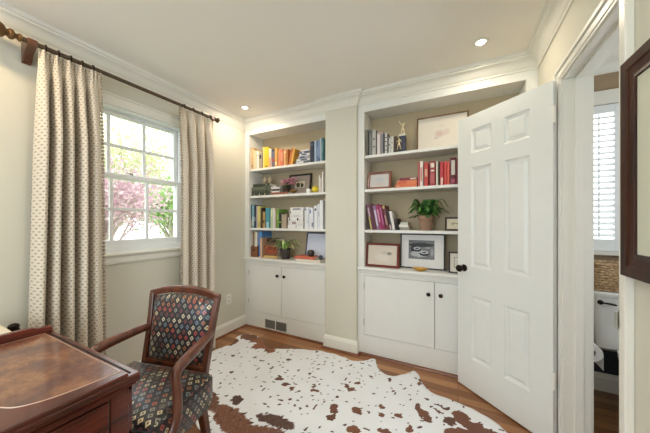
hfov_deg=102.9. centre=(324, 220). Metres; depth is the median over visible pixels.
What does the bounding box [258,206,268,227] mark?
book
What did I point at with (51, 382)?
desk
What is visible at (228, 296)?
wall outlet
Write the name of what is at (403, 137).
trophy
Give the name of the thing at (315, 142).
book
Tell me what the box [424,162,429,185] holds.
book
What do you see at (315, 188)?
lemon
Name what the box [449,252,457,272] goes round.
picture frame
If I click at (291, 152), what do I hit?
book
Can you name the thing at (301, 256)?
book
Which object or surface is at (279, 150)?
book
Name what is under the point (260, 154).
book
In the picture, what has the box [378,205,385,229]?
book
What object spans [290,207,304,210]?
book
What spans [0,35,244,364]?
wall
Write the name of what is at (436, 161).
book
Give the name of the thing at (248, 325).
trim
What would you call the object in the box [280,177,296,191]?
flowering plant
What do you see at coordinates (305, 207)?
book
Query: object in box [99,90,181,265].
window
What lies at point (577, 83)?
door frame
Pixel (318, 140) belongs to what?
book
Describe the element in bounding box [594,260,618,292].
wicker basket
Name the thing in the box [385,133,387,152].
book
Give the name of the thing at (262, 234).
binder
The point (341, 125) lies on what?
wall
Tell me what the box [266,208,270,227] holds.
book
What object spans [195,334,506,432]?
cowhide rug
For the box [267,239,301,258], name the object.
spider plant
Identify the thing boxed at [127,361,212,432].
seat cushion
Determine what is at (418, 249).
picture
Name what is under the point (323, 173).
book
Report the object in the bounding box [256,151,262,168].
book
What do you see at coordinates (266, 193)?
book
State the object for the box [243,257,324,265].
countertop
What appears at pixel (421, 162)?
book
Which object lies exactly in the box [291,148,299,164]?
book
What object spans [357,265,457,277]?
countertop
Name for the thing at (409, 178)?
book
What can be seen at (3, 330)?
box
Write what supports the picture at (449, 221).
attached to the picture frame at (451, 223)
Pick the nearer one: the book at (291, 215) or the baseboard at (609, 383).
the baseboard at (609, 383)
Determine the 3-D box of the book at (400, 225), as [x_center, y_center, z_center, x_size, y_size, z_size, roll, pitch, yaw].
[0.732,0.044,2.374,0.082,0.025,0.120,0,0,27]
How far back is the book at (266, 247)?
3.01 m
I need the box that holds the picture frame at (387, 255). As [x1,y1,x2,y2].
[366,243,399,268]
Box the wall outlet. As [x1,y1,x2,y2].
[226,293,230,304]
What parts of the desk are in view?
gallery rail, drawer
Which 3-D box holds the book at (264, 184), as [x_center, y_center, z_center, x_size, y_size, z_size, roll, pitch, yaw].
[-0.714,-0.424,3.151,0.250,0.035,0.190,0,0,27]
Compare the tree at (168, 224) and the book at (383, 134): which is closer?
the book at (383, 134)
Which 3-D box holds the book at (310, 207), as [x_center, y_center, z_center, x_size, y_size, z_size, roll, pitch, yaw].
[-0.118,-0.030,2.823,0.027,0.226,0.170,0,0,27]
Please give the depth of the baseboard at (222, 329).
2.91 m
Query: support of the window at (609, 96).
in the wall at (607, 81)
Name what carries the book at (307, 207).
on the bookcase at (290, 291)
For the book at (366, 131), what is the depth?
2.47 m
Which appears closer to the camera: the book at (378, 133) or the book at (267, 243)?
the book at (378, 133)
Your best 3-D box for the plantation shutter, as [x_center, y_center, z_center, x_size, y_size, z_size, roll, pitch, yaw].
[2.055,-0.320,1.947,0.271,1.086,0.046,0,0,27]
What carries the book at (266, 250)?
on the book
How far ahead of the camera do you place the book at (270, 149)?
2.98 m
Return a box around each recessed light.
[240,105,249,109]
[473,37,489,46]
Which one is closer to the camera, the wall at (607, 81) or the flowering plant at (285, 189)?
the wall at (607, 81)
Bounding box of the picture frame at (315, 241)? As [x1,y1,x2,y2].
[305,232,324,258]
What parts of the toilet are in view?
tank lid, flush lever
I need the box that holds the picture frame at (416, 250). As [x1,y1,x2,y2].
[400,233,444,270]
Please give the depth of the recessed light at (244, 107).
2.73 m
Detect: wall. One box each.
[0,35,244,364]
[325,105,357,340]
[538,0,649,432]
[594,71,618,375]
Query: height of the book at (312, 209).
0.220 m
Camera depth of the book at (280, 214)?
2.92 m
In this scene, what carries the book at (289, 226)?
on the bookcase at (290, 291)
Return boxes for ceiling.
[1,0,618,117]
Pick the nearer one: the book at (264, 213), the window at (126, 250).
the window at (126, 250)
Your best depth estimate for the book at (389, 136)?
2.38 m
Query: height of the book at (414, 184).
0.030 m
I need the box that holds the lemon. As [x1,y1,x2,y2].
[312,185,318,191]
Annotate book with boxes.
[251,148,262,168]
[252,186,271,189]
[252,189,271,192]
[252,192,270,195]
[252,205,259,227]
[253,150,255,168]
[253,183,276,186]
[254,205,255,227]
[255,232,258,246]
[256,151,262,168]
[256,206,264,227]
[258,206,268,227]
[259,153,262,167]
[260,237,269,257]
[261,208,265,227]
[263,212,265,227]
[263,255,280,258]
[264,147,273,167]
[265,245,281,249]
[265,249,280,253]
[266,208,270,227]
[266,241,285,245]
[267,238,284,241]
[269,148,271,166]
[271,192,291,194]
[271,208,272,227]
[272,149,274,166]
[273,208,279,227]
[275,148,278,165]
[276,209,287,227]
[278,149,280,165]
[279,213,288,227]
[281,149,283,165]
[282,214,291,227]
[284,150,285,164]
[286,149,290,164]
[288,217,304,220]
[288,221,304,224]
[288,225,304,228]
[289,148,292,164]
[289,211,304,213]
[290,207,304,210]
[290,214,304,217]
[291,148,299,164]
[294,254,318,259]
[295,160,309,163]
[296,158,309,161]
[296,259,324,262]
[298,155,309,158]
[305,207,306,228]
[307,207,313,228]
[309,207,311,228]
[310,141,313,161]
[311,208,313,228]
[314,141,316,161]
[314,206,316,228]
[317,204,319,228]
[318,140,319,160]
[320,138,321,160]
[320,200,324,228]
[322,138,324,160]
[322,172,324,191]
[365,130,368,155]
[366,204,373,229]
[369,130,371,154]
[369,204,376,229]
[372,130,377,154]
[373,205,379,229]
[375,204,382,229]
[377,132,380,153]
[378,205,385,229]
[381,132,384,153]
[382,205,389,229]
[383,134,384,153]
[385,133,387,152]
[386,210,391,229]
[389,136,390,152]
[389,211,396,229]
[391,136,393,152]
[394,136,398,151]
[395,183,417,187]
[395,219,400,229]
[397,180,417,184]
[399,224,410,226]
[400,177,417,180]
[400,227,410,229]
[418,162,419,185]
[420,161,423,185]
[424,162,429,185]
[430,161,435,185]
[436,161,437,184]
[438,161,439,184]
[440,162,443,184]
[444,161,446,184]
[447,161,449,184]
[450,157,455,183]
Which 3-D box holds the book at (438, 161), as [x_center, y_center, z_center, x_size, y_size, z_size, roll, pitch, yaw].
[1.000,-0.402,2.264,0.012,0.204,0.169,0,0,27]
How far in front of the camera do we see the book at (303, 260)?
2.73 m
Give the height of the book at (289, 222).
0.039 m
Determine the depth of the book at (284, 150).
2.89 m
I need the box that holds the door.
[456,80,556,432]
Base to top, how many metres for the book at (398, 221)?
0.105 m
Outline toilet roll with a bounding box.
[594,343,603,370]
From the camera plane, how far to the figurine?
1.27 m
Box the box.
[0,325,11,333]
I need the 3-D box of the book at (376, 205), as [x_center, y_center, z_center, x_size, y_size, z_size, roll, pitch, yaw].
[0.540,-0.037,2.489,0.071,0.240,0.165,0,0,27]
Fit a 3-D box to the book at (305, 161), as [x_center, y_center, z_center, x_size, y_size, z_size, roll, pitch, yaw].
[-0.208,-0.635,2.874,0.187,0.029,0.180,0,0,27]
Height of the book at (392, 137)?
0.150 m
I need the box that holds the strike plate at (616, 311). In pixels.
[615,310,618,328]
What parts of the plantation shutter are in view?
tilt rod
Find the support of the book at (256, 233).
in the holder at (254, 250)
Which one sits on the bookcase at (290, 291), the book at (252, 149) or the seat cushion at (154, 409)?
the book at (252, 149)
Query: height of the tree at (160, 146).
5.940 m
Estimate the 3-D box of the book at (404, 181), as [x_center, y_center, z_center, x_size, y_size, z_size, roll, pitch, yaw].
[0.771,-0.347,2.390,0.174,0.032,0.180,0,0,27]
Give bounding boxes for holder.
[251,245,258,256]
[307,250,313,255]
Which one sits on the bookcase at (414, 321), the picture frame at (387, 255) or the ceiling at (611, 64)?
the picture frame at (387, 255)
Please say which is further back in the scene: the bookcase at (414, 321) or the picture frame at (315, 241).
the picture frame at (315, 241)
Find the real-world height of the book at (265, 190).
0.034 m
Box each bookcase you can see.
[243,114,324,341]
[357,69,537,374]
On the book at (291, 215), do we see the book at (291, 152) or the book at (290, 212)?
the book at (290, 212)
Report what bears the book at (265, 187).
on the book at (265, 190)
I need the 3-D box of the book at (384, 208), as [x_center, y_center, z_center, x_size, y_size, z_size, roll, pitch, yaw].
[0.597,-0.031,2.468,0.071,0.227,0.166,0,0,27]
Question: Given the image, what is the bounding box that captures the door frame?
[553,0,634,432]
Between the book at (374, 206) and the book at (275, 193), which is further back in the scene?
the book at (275, 193)
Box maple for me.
[101,138,172,240]
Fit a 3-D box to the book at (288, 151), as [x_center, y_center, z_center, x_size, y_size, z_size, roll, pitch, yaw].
[-0.385,-0.711,2.960,0.017,0.181,0.170,0,0,27]
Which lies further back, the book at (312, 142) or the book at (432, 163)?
the book at (312, 142)
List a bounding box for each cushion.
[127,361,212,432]
[148,293,212,365]
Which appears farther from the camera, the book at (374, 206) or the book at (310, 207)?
the book at (310, 207)
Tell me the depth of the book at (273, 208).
2.97 m
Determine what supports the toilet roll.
hanging from the paper holder
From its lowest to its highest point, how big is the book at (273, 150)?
0.206 m
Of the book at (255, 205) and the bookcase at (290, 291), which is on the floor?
the bookcase at (290, 291)
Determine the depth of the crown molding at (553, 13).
2.00 m
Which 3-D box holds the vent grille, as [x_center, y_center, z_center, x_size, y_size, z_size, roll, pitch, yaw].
[-0.558,1.178,2.922,0.320,0.116,0.006,0,0,27]
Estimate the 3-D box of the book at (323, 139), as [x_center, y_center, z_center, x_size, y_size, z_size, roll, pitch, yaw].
[0.012,-0.743,2.763,0.014,0.246,0.170,0,0,27]
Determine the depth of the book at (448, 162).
2.15 m
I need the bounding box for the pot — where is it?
[418,215,433,230]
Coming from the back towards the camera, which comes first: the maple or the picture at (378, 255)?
the maple
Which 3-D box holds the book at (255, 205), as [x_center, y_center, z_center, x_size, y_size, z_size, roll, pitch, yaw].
[-0.801,-0.051,3.171,0.028,0.268,0.170,0,0,27]
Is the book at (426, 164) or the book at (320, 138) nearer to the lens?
the book at (426, 164)
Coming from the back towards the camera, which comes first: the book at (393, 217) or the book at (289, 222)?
the book at (289, 222)
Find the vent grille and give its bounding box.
[264,318,286,332]
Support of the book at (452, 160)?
on the bookcase at (414, 321)
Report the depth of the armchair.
1.26 m
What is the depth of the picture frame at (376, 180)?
2.47 m
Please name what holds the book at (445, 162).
on the bookcase at (414, 321)
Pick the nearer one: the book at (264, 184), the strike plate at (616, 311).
the strike plate at (616, 311)
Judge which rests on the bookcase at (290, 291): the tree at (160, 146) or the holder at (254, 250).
the holder at (254, 250)
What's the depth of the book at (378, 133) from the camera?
2.41 m
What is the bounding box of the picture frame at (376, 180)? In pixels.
[367,171,391,188]
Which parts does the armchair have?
arm, frame, arm, leg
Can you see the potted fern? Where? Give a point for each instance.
(425, 221)
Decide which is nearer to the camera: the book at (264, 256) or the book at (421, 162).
the book at (421, 162)
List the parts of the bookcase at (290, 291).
cabinet door, counter moulding, panel, shelf, shelf, shelf, panel, cabinet door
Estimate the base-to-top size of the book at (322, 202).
0.298 m
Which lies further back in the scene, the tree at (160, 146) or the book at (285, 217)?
the tree at (160, 146)
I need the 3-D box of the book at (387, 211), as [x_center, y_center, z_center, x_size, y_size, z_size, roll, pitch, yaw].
[0.624,-0.011,2.450,0.058,0.187,0.166,0,0,27]
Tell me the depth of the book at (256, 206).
3.09 m
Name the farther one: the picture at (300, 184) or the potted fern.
the picture at (300, 184)
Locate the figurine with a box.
[7,323,19,330]
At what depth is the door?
1.65 m
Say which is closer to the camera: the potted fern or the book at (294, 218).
the potted fern
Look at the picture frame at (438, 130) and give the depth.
2.35 m
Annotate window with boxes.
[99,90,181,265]
[594,88,618,255]
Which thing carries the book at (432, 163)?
on the bookcase at (414, 321)
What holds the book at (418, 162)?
on the bookcase at (414, 321)
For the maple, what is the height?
3.237 m
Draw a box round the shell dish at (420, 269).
[412,267,427,271]
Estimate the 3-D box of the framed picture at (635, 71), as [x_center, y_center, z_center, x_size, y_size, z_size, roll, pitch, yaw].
[0.851,-0.165,0.586,0.040,0.680,0.560,0,0,27]
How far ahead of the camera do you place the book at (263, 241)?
3.05 m
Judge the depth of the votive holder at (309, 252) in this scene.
2.75 m
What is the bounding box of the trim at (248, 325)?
[216,324,457,377]
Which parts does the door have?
knob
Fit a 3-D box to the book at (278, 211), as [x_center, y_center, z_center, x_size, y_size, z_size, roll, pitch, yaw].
[-0.502,-0.027,3.027,0.035,0.219,0.170,0,0,27]
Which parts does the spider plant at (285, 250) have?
pot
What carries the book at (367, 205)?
on the bookcase at (414, 321)
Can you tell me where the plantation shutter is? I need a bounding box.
[594,103,618,251]
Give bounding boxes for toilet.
[594,289,618,359]
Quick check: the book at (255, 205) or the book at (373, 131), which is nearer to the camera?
the book at (373, 131)
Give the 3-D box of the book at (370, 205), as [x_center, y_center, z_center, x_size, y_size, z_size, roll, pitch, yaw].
[0.486,-0.040,2.512,0.072,0.244,0.165,0,0,27]
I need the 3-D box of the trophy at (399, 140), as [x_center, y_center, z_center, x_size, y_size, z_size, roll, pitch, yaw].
[0.665,-0.681,2.322,0.037,0.122,0.042,0,0,-28]
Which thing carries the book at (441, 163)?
on the bookcase at (414, 321)
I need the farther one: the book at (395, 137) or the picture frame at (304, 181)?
the picture frame at (304, 181)
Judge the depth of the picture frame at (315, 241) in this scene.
2.91 m
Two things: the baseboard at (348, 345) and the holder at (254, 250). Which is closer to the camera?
the baseboard at (348, 345)
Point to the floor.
(449, 387)
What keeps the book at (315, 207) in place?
on the bookcase at (290, 291)
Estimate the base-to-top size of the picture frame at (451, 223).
0.117 m
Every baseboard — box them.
[137,315,245,361]
[323,334,359,353]
[594,371,618,394]
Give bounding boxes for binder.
[259,231,271,256]
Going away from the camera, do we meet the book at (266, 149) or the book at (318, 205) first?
the book at (318, 205)
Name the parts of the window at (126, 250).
sash, casing, sash, sill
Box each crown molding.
[0,0,573,130]
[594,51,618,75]
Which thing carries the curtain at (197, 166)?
hanging from the curtain rod
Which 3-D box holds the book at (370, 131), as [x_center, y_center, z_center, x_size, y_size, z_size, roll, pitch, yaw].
[0.469,-0.743,2.530,0.031,0.245,0.170,0,0,27]
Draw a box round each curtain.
[28,45,106,355]
[179,104,215,348]
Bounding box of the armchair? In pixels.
[91,285,220,432]
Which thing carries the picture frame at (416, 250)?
on the bookcase at (414, 321)
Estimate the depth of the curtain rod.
1.56 m
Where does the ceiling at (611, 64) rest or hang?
attached to the wall
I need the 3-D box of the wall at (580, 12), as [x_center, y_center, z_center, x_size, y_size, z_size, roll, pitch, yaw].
[0.743,0.031,0.208,0.112,2.458,4.450,0,0,27]
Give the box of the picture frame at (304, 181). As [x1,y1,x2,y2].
[289,173,311,192]
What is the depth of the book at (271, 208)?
2.99 m
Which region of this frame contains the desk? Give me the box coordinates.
[0,325,140,432]
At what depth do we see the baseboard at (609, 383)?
1.91 m
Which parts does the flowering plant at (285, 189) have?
pot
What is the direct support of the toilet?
on the floor
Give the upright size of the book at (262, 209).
0.240 m
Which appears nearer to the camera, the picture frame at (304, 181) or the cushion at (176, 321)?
the cushion at (176, 321)
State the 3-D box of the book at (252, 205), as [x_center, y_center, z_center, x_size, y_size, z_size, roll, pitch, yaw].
[-0.828,-0.054,3.187,0.028,0.274,0.170,0,0,27]
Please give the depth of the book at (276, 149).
2.94 m
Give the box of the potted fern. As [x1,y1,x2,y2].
[408,199,448,230]
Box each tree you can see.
[100,115,171,239]
[126,166,172,236]
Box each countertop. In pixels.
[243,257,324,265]
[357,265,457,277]
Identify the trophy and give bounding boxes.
[396,138,401,151]
[399,122,406,150]
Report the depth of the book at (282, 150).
2.91 m
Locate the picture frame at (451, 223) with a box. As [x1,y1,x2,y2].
[445,217,457,230]
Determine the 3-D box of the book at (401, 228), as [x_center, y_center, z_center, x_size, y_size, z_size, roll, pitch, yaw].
[0.739,0.070,2.377,0.080,0.025,0.120,0,0,27]
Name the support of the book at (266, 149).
on the bookcase at (290, 291)
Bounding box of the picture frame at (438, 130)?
[417,110,468,148]
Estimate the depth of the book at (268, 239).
3.03 m
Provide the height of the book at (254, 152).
0.222 m
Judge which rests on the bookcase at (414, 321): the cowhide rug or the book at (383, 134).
the book at (383, 134)
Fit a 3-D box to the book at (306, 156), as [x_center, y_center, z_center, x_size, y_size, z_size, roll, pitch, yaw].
[-0.190,-0.689,2.867,0.146,0.026,0.180,0,0,27]
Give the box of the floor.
[186,326,618,432]
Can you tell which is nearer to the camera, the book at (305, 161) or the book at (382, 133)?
the book at (382, 133)
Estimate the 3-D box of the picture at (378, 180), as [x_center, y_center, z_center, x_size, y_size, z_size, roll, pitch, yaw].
[0.519,-0.386,2.472,0.184,0.128,0.002,0,-9,27]
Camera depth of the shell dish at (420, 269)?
2.21 m
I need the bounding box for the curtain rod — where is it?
[0,22,219,122]
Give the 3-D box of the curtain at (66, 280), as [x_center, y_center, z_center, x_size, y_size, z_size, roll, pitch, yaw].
[-1.609,0.097,1.639,0.140,2.302,0.358,0,0,27]
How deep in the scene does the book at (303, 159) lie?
2.80 m
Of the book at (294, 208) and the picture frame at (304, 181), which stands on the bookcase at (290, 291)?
the picture frame at (304, 181)
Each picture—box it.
[295,181,304,187]
[368,245,396,265]
[370,173,388,186]
[409,240,434,259]
[447,219,457,228]
[620,38,649,283]
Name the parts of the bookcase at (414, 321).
cabinet door, counter moulding, shelf, shelf, shelf, panel, panel, cabinet door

